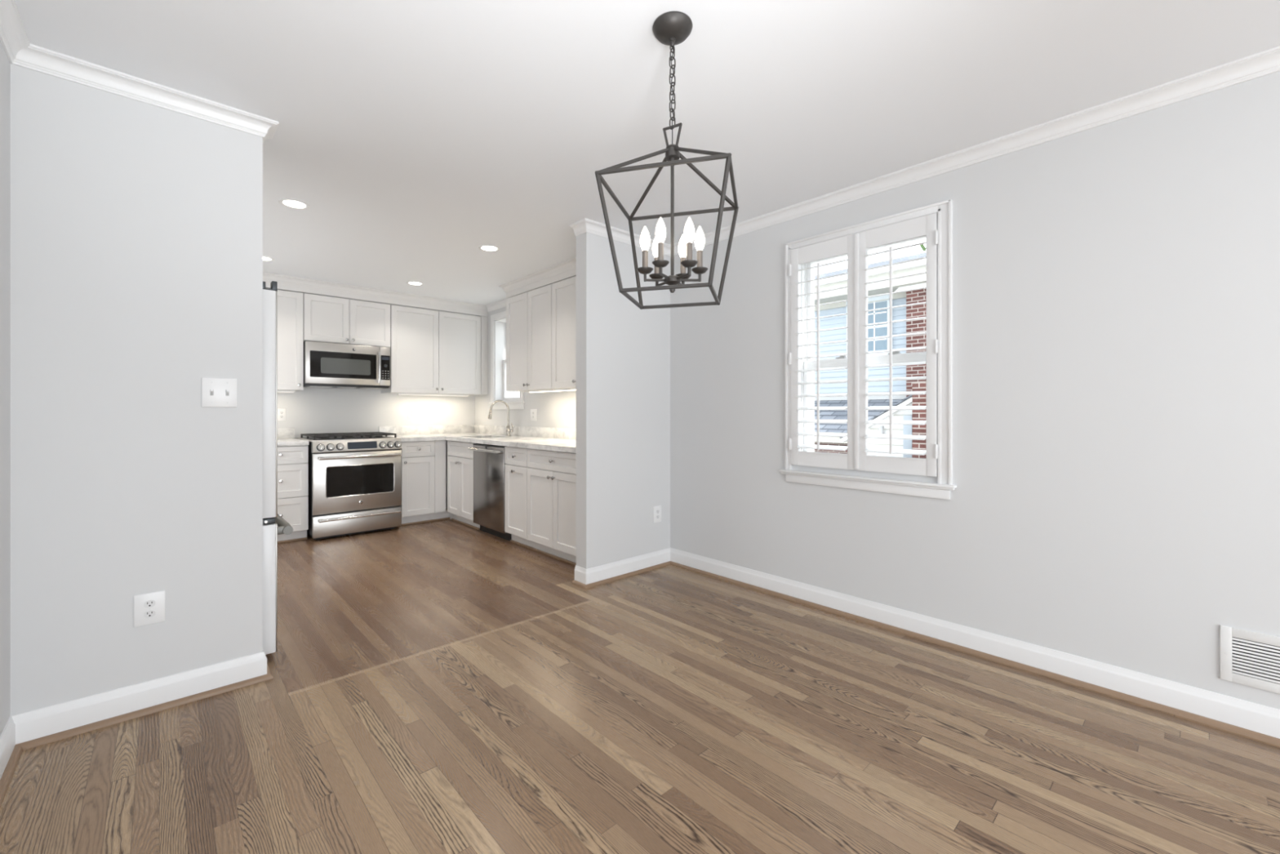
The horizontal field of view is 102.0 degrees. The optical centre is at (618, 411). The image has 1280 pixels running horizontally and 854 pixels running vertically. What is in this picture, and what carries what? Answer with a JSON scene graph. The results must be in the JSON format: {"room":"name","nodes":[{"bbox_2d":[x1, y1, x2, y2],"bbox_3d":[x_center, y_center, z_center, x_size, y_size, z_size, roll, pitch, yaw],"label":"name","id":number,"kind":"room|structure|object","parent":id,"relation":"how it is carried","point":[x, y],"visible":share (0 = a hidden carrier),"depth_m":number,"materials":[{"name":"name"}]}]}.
{"room":"dining room","nodes":[
{"label":"dining room","id":0,"kind":"room"},
{"bbox_2d":[0,40,9,736],"bbox_3d":[-2.673,-0.051,2.341,0.120,2.440,5.050,0,0,-42],"label":"wall","id":1,"kind":"structure","parent":0,"point":[4,61],"depth_m":1.72,"materials":[{"name":"white paint"}]},
{"bbox_2d":[0,649,273,806],"bbox_3d":[-1.283,1.111,1.437,0.760,0.117,1.853,0,0,-42],"label":"baseboard","id":2,"kind":"structure","parent":1,"relation":"attached to","point":[22,731],"depth_m":1.96,"materials":[{"name":"white paint"}]},
{"bbox_2d":[0,0,279,143],"bbox_3d":[-1.276,-1.238,1.443,0.778,0.066,1.853,0,0,-42],"label":"crown molding","id":3,"kind":"structure","parent":1,"relation":"attached to","point":[14,39],"depth_m":1.94,"materials":[{"name":"white paint"}]},
{"bbox_2d":[9,63,262,715],"bbox_3d":[-1.872,-0.051,2.075,0.726,2.440,0.116,0,0,-42],"label":"wall","id":4,"kind":"structure","parent":0,"point":[136,227],"depth_m":1.99,"materials":[{"name":"white paint"}]},
{"bbox_2d":[133,590,165,626],"bbox_3d":[-1.834,0.769,2.025,0.092,0.122,0.009,0,0,-42],"label":"wall outlet","id":5,"kind":"object","parent":4,"relation":"attached to","point":[149,607],"visible":1,"depth_m":2.02,"materials":[{"name":"white plastic"}]},
{"bbox_2d":[143,609,155,617],"bbox_3d":[-1.833,0.788,2.024,0.033,0.029,0.004,0,0,-42],"label":"receptacle","id":6,"kind":"object","parent":5,"relation":"attached to","point":[147,613],"depth_m":2.02,"materials":[{"name":"grey plastic"}]},
{"bbox_2d":[143,600,155,607],"bbox_3d":[-1.833,0.750,2.024,0.033,0.029,0.004,0,0,-42],"label":"receptacle","id":7,"kind":"object","parent":5,"relation":"attached to","point":[147,603],"depth_m":2.02,"materials":[{"name":"grey plastic"}]},
{"bbox_2d":[201,377,236,407],"bbox_3d":[-1.668,-0.081,2.166,0.118,0.122,0.019,0,0,-42],"label":"switch plate","id":8,"kind":"object","parent":4,"relation":"attached to","point":[215,392],"visible":1,"depth_m":2.17,"materials":[{"name":"white plastic"}]},
{"bbox_2d":[265,287,475,508],"bbox_3d":[-3.038,-0.051,5.473,3.731,2.440,0.120,0,0,-42],"label":"wall","id":9,"kind":"structure","parent":0,"point":[308,410],"depth_m":5.63,"materials":[{"name":"white paint"}]},
{"bbox_2d":[277,408,286,420],"bbox_3d":[-3.335,0.027,5.123,0.078,0.120,0.009,0,0,-42],"label":"wall outlet","id":10,"kind":"object","parent":9,"relation":"attached to","point":[282,413],"visible":0.88,"depth_m":5.12,"materials":[{"name":"white plastic"}]},
{"bbox_2d":[277,427,294,438],"bbox_3d":[-3.411,0.210,5.048,0.436,0.102,0.019,0,0,-42],"label":"backsplash","id":11,"kind":"structure","parent":9,"relation":"attached to","point":[282,433],"depth_m":5.14,"materials":[{"name":"white stone"}]},
{"bbox_2d":[269,288,303,391],"bbox_3d":[-3.281,-0.676,4.929,0.432,0.934,0.366,0,0,-42],"label":"upper cabinet","id":12,"kind":"object","parent":9,"relation":"attached to","point":[290,304],"visible":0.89,"depth_m":4.89,"materials":[{"name":"white paint"}]},
{"bbox_2d":[277,390,294,392],"bbox_3d":[-3.257,-0.198,4.907,0.320,0.022,0.045,0,0,-42],"label":"strip light","id":13,"kind":"object","parent":12,"relation":"attached to","point":[278,391],"visible":0.48,"depth_m":4.95,"materials":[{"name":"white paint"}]},
{"bbox_2d":[303,293,391,347],"bbox_3d":[-2.817,-0.915,5.340,0.799,0.455,0.366,0,0,-42],"label":"upper cabinet","id":14,"kind":"object","parent":9,"relation":"attached to","point":[328,319],"visible":1,"depth_m":5.21,"materials":[{"name":"white paint"}]},
{"bbox_2d":[303,341,390,389],"bbox_3d":[-2.791,-0.461,5.292,0.776,0.431,0.474,0,0,-42],"label":"microwave","id":15,"kind":"object","parent":14,"relation":"attached to","point":[326,365],"visible":0.99,"depth_m":5.14,"materials":[{"name":"silver metal"}]},
{"bbox_2d":[378,424,474,435],"bbox_3d":[-2.221,0.210,6.103,1.147,0.102,0.019,0,0,-42],"label":"backsplash","id":16,"kind":"structure","parent":9,"relation":"attached to","point":[461,428],"depth_m":6.07,"materials":[{"name":"white stone"}]},
{"bbox_2d":[381,304,487,395],"bbox_3d":[-2.096,-0.676,5.980,1.121,0.934,0.366,0,0,-42],"label":"upper cabinet","id":17,"kind":"object","parent":9,"relation":"attached to","point":[432,351],"visible":1,"depth_m":5.82,"materials":[{"name":"white paint"}]},
{"bbox_2d":[262,271,488,316],"bbox_3d":[-2.448,-1.209,5.443,2.361,0.124,0.072,0,0,-42],"label":"crown molding","id":18,"kind":"structure","parent":17,"relation":"attached to","point":[286,282],"depth_m":5.34,"materials":[{"name":"white paint"}]},
{"bbox_2d":[397,392,469,396],"bbox_3d":[-2.105,-0.198,5.929,0.820,0.022,0.045,0,0,-42],"label":"strip light","id":19,"kind":"object","parent":17,"relation":"attached to","point":[398,393],"visible":1,"depth_m":5.89,"materials":[{"name":"white paint"}]},
{"bbox_2d":[398,394,466,396],"bbox_3d":[-2.105,-0.190,5.929,0.800,0.005,0.033,0,0,-42],"label":"diffuser","id":20,"kind":"object","parent":19,"relation":"attached to","point":[398,394],"depth_m":5.95,"materials":[{"name":"white plastic"}]},
{"bbox_2d":[576,231,670,568],"bbox_3d":[0.054,-0.051,3.784,0.823,2.440,0.116,0,0,-42],"label":"wall","id":21,"kind":"structure","parent":0,"point":[623,348],"depth_m":3.66,"materials":[{"name":"white paint"}]},
{"bbox_2d":[653,505,661,523],"bbox_3d":[0.294,0.772,3.913,0.086,0.125,0.009,0,0,-42],"label":"wall outlet","id":22,"kind":"object","parent":21,"relation":"attached to","point":[656,509],"visible":1,"depth_m":3.91,"materials":[{"name":"white plastic"}]},
{"bbox_2d":[0,508,1279,853],"bbox_3d":[-1.034,1.229,0.987,6.163,0.120,9.250,0,0,-42],"label":"floor","id":23,"kind":"structure","parent":0,"point":[446,686],"depth_m":1.83,"materials":[{"name":"brown wood"}]},
{"bbox_2d":[262,280,293,654],"bbox_3d":[-2.169,0.276,2.559,0.831,1.786,0.916,0,0,-42],"label":"refrigerator","id":24,"kind":"object","parent":23,"relation":"on","point":[273,525],"visible":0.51,"depth_m":2.43,"materials":[{"name":"white metal"}]},
{"bbox_2d":[277,444,308,543],"bbox_3d":[-3.191,0.736,4.800,0.437,0.866,0.674,0,0,-42],"label":"base cabinet","id":25,"kind":"object","parent":23,"relation":"on","point":[292,460],"visible":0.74,"depth_m":4.65,"materials":[{"name":"white paint"}]},
{"bbox_2d":[277,427,309,446],"bbox_3d":[-3.193,0.230,4.802,0.436,0.142,0.677,0,0,-42],"label":"countertop","id":26,"kind":"structure","parent":25,"relation":"on","point":[286,436],"depth_m":4.89,"materials":[{"name":"white stone"}]},
{"bbox_2d":[297,431,401,539],"bbox_3d":[-2.663,0.693,5.137,0.786,0.952,0.786,0,0,-42],"label":"gas range","id":27,"kind":"object","parent":23,"relation":"on","point":[355,478],"visible":1,"depth_m":4.87,"materials":[{"name":"silver metal"}]},
{"bbox_2d":[297,435,400,442],"bbox_3d":[-2.691,0.265,5.169,0.786,0.016,0.670,0,0,-42],"label":"cooktop","id":28,"kind":"object","parent":27,"relation":"in","point":[337,438],"depth_m":4.96,"materials":[{"name":"black metal"}]},
{"bbox_2d":[400,440,452,525],"bbox_3d":[-2.204,0.736,5.676,0.553,0.866,0.674,0,0,-42],"label":"base cabinet","id":29,"kind":"object","parent":23,"relation":"on","point":[423,462],"visible":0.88,"depth_m":5.42,"materials":[{"name":"white paint"}]},
{"bbox_2d":[447,440,479,529],"bbox_3d":[-1.409,0.739,5.537,0.678,0.860,0.642,0,0,-42],"label":"base cabinet","id":30,"kind":"object","parent":23,"relation":"on","point":[460,458],"visible":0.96,"depth_m":5.32,"materials":[{"name":"white paint"}]},
{"bbox_2d":[467,443,511,541],"bbox_3d":[-1.026,0.738,5.032,0.662,0.862,0.604,0,0,-42],"label":"dishwasher","id":31,"kind":"object","parent":23,"relation":"on","point":[489,464],"visible":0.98,"depth_m":4.83,"materials":[{"name":"silver metal"}]},
{"bbox_2d":[504,446,533,549],"bbox_3d":[-0.663,0.736,4.696,0.678,0.866,0.373,0,0,-42],"label":"base cabinet","id":32,"kind":"object","parent":23,"relation":"on","point":[515,458],"visible":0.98,"depth_m":4.50,"materials":[{"name":"white paint"}]},
{"bbox_2d":[527,448,576,565],"bbox_3d":[-0.236,0.736,4.215,0.678,0.866,0.911,0,0,-42],"label":"base cabinet","id":33,"kind":"object","parent":23,"relation":"on","point":[551,474],"visible":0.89,"depth_m":4.07,"materials":[{"name":"white paint"}]},
{"bbox_2d":[378,424,576,453],"bbox_3d":[-1.167,0.230,4.915,1.147,0.142,3.195,0,0,-42],"label":"countertop","id":34,"kind":"structure","parent":33,"relation":"on","point":[557,439],"depth_m":5.44,"materials":[{"name":"white stone"}]},
{"bbox_2d":[488,400,513,435],"bbox_3d":[-1.275,0.065,5.593,0.270,0.391,0.072,0,0,-15],"label":"kitchen faucet","id":35,"kind":"object","parent":34,"relation":"on","point":[508,430],"visible":0.98,"depth_m":5.60,"materials":[{"name":"silver metal"}]},
{"bbox_2d":[14,0,1279,305],"bbox_3d":[-0.559,-1.331,0.574,6.525,0.120,10.800,0,0,-42],"label":"ceiling","id":36,"kind":"structure","parent":0,"point":[416,136],"depth_m":2.04,"materials":[{"name":"white paint"}]},
{"bbox_2d":[262,256,275,262],"bbox_3d":[-2.944,-1.268,4.283,0.166,0.005,0.166,0,0,-42],"label":"recessed light","id":37,"kind":"object","parent":36,"relation":"in","point":[267,259],"visible":0.52,"depth_m":4.30,"materials":[{"name":"white"}]},
{"bbox_2d":[278,198,310,209],"bbox_3d":[-1.981,-1.268,3.164,0.166,0.005,0.166,0,0,-42],"label":"recessed light","id":38,"kind":"object","parent":36,"relation":"in","point":[287,202],"visible":1,"depth_m":3.16,"materials":[{"name":"white paint"}]},
{"bbox_2d":[406,281,424,285],"bbox_3d":[-2.010,-1.268,5.116,0.166,0.005,0.166,0,0,-42],"label":"recessed light","id":39,"kind":"object","parent":36,"relation":"in","point":[413,283],"visible":1,"depth_m":5.12,"materials":[{"name":"white"}]},
{"bbox_2d":[478,244,500,252],"bbox_3d":[-1.003,-1.268,4.021,0.166,0.005,0.166,0,0,-42],"label":"recessed light","id":40,"kind":"object","parent":36,"relation":"in","point":[489,248],"visible":1,"depth_m":4.02,"materials":[{"name":"white"}]},
{"bbox_2d":[595,11,738,309],"bbox_3d":[0.177,-0.822,1.705,0.406,0.899,0.406,0,0,16],"label":"pendant lantern","id":41,"kind":"object","parent":36,"relation":"hanging from","point":[671,28],"visible":1,"depth_m":1.69,"materials":[{"name":"grey metal"}]},
{"bbox_2d":[640,226,650,266],"bbox_3d":[0.087,-0.539,1.705,0.034,0.148,0.034,0,0,-42],"label":"candle","id":42,"kind":"object","parent":41,"relation":"on","point":[645,241],"depth_m":1.70,"materials":[{"name":"white glass"}]},
{"bbox_2d":[652,237,658,273],"bbox_3d":[0.133,-0.539,1.783,0.034,0.148,0.034,0,0,-42],"label":"candle","id":43,"kind":"object","parent":41,"relation":"on","point":[655,246],"depth_m":1.77,"materials":[{"name":"white glass"}]},
{"bbox_2d":[655,217,666,259],"bbox_3d":[0.132,-0.539,1.627,0.034,0.148,0.034,0,0,-42],"label":"bulb","id":44,"kind":"object","parent":41,"relation":"on","point":[660,230],"depth_m":1.62,"materials":[{"name":"white glass"}]},
{"bbox_2d":[678,234,686,273],"bbox_3d":[0.223,-0.539,1.783,0.034,0.148,0.034,0,0,-42],"label":"candle","id":45,"kind":"object","parent":41,"relation":"on","point":[682,244],"depth_m":1.77,"materials":[{"name":"white glass"}]},
{"bbox_2d":[684,217,694,259],"bbox_3d":[0.222,-0.539,1.627,0.034,0.148,0.034,0,0,-42],"label":"bulb","id":46,"kind":"object","parent":41,"relation":"on","point":[689,229],"depth_m":1.62,"materials":[{"name":"white glass"}]},
{"bbox_2d":[694,226,705,266],"bbox_3d":[0.268,-0.539,1.705,0.034,0.148,0.034,0,0,-42],"label":"candle","id":47,"kind":"object","parent":41,"relation":"on","point":[700,241],"depth_m":1.70,"materials":[{"name":"white glass"}]},
{"bbox_2d":[475,71,1279,709],"bbox_3d":[1.369,-0.051,3.119,0.262,2.440,9.250,0,0,-42],"label":"wall","id":48,"kind":"structure","parent":0,"point":[1115,500],"depth_m":2.25,"materials":[{"name":"white paint"}]},
{"bbox_2d":[488,311,524,408],"bbox_3d":[-1.170,-0.590,5.977,0.327,1.118,0.751,0,0,-42],"label":"window","id":49,"kind":"structure","parent":48,"relation":"in","point":[498,327],"depth_m":6.12,"materials":[{"name":"white paint"}]},
{"bbox_2d":[474,424,576,439],"bbox_3d":[-0.739,0.210,5.282,0.019,0.102,3.175,0,0,-42],"label":"backsplash","id":50,"kind":"structure","parent":48,"relation":"attached to","point":[553,433],"depth_m":5.48,"materials":[{"name":"white stone"}]},
{"bbox_2d":[506,284,551,391],"bbox_3d":[-0.745,-0.676,5.015,0.380,0.934,0.810,0,0,-42],"label":"upper cabinet","id":51,"kind":"object","parent":48,"relation":"attached to","point":[529,313],"visible":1,"depth_m":4.88,"materials":[{"name":"white paint"}]},
{"bbox_2d":[530,408,536,420],"bbox_3d":[-0.899,0.031,5.472,0.009,0.122,0.115,0,0,-42],"label":"wall outlet","id":52,"kind":"object","parent":48,"relation":"attached to","point":[533,411],"visible":1,"depth_m":5.47,"materials":[{"name":"white plastic"}]},
{"bbox_2d":[551,275,576,388],"bbox_3d":[-0.149,-0.676,4.344,0.380,0.934,0.976,0,0,-42],"label":"upper cabinet","id":53,"kind":"object","parent":48,"relation":"attached to","point":[564,291],"visible":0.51,"depth_m":4.47,"materials":[{"name":"white paint"}]},
{"bbox_2d":[528,387,576,392],"bbox_3d":[-0.438,-0.198,4.551,0.045,0.022,1.250,0,0,-42],"label":"strip light","id":54,"kind":"object","parent":53,"relation":"attached to","point":[566,388],"visible":0.59,"depth_m":4.69,"materials":[{"name":"white paint"}]},
{"bbox_2d":[529,389,576,392],"bbox_3d":[-0.438,-0.190,4.551,0.033,0.005,1.230,0,0,-42],"label":"diffuser","id":55,"kind":"object","parent":54,"relation":"attached to","point":[539,390],"depth_m":4.75,"materials":[{"name":"white plastic"}]},
{"bbox_2d":[778,199,956,499],"bbox_3d":[1.453,-0.310,3.013,0.337,1.495,0.964,0,0,-42],"label":"window","id":56,"kind":"structure","parent":48,"relation":"in","point":[940,490],"depth_m":2.83,"materials":[{"name":"white paint"}]},
{"bbox_2d":[788,232,858,470],"bbox_3d":[1.212,-0.340,3.069,0.101,1.334,0.431,0,0,-42],"label":"shutter panel","id":57,"kind":"object","parent":56,"relation":"attached to","point":[848,245],"visible":1,"depth_m":3.04,"materials":[{"name":"white paint"}]},
{"bbox_2d":[857,213,937,476],"bbox_3d":[1.481,-0.340,2.766,0.101,1.334,0.406,0,0,-42],"label":"shutter panel","id":58,"kind":"object","parent":56,"relation":"attached to","point":[926,225],"visible":1,"depth_m":2.74,"materials":[{"name":"white paint"}]},
{"bbox_2d":[485,45,1279,311],"bbox_3d":[1.056,-1.209,2.615,0.875,0.124,8.910,0,0,-42],"label":"crown molding","id":59,"kind":"structure","parent":48,"relation":"attached to","point":[1267,62],"depth_m":2.47,"materials":[{"name":"white paint"}]},
{"bbox_2d":[572,547,1279,746],"bbox_3d":[2.011,1.111,1.552,0.857,0.117,6.053,0,0,-42],"label":"baseboard","id":60,"kind":"structure","parent":48,"relation":"attached to","point":[1255,721],"depth_m":2.43,"materials":[{"name":"white paint"}]},
{"bbox_2d":[1219,625,1279,693],"bbox_3d":[2.361,0.894,1.795,0.010,0.200,0.360,0,0,-42],"label":"air vent","id":61,"kind":"object","parent":48,"relation":"in","point":[1255,655],"visible":1,"depth_m":1.88,"materials":[{"name":"white metal"}]},
{"label":"outside","id":62,"kind":"structure","parent":0,"visible":0},
{"bbox_3d":[10.376,1.869,35.940,56.774,0.200,80.000,0,0,-42],"label":"ground","id":63,"kind":"structure","parent":62,"visible":0},
{"bbox_2d":[814,252,926,453],"bbox_3d":[6.395,-1.091,13.360,8.700,5.720,7.900,0,0,-42],"label":"neighbor house","id":64,"kind":"structure","parent":63,"relation":"on","point":[919,281],"depth_m":10.43,"materials":[{"name":"grey"}]},
{"bbox_2d":[840,382,926,458],"bbox_3d":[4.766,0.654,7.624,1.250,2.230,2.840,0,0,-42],"label":"garage","id":65,"kind":"structure","parent":63,"relation":"on","point":[911,400],"depth_m":7.82,"materials":[{"name":"white"}]},
{"bbox_2d":[878,426,884,434],"bbox_3d":[4.109,0.294,8.097,0.105,0.150,0.090,0,0,-42],"label":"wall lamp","id":66,"kind":"object","parent":65,"relation":"attached to","point":[881,428],"depth_m":8.07,"materials":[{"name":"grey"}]},
{"bbox_2d":[920,244,926,251],"bbox_3d":[11.599,-2.526,17.226,2.879,8.589,3.086,0,0,-42],"label":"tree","id":67,"kind":"object","parent":63,"relation":"on","point":[922,246],"visible":0.02,"depth_m":17.26,"materials":[{"name":"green plant"}]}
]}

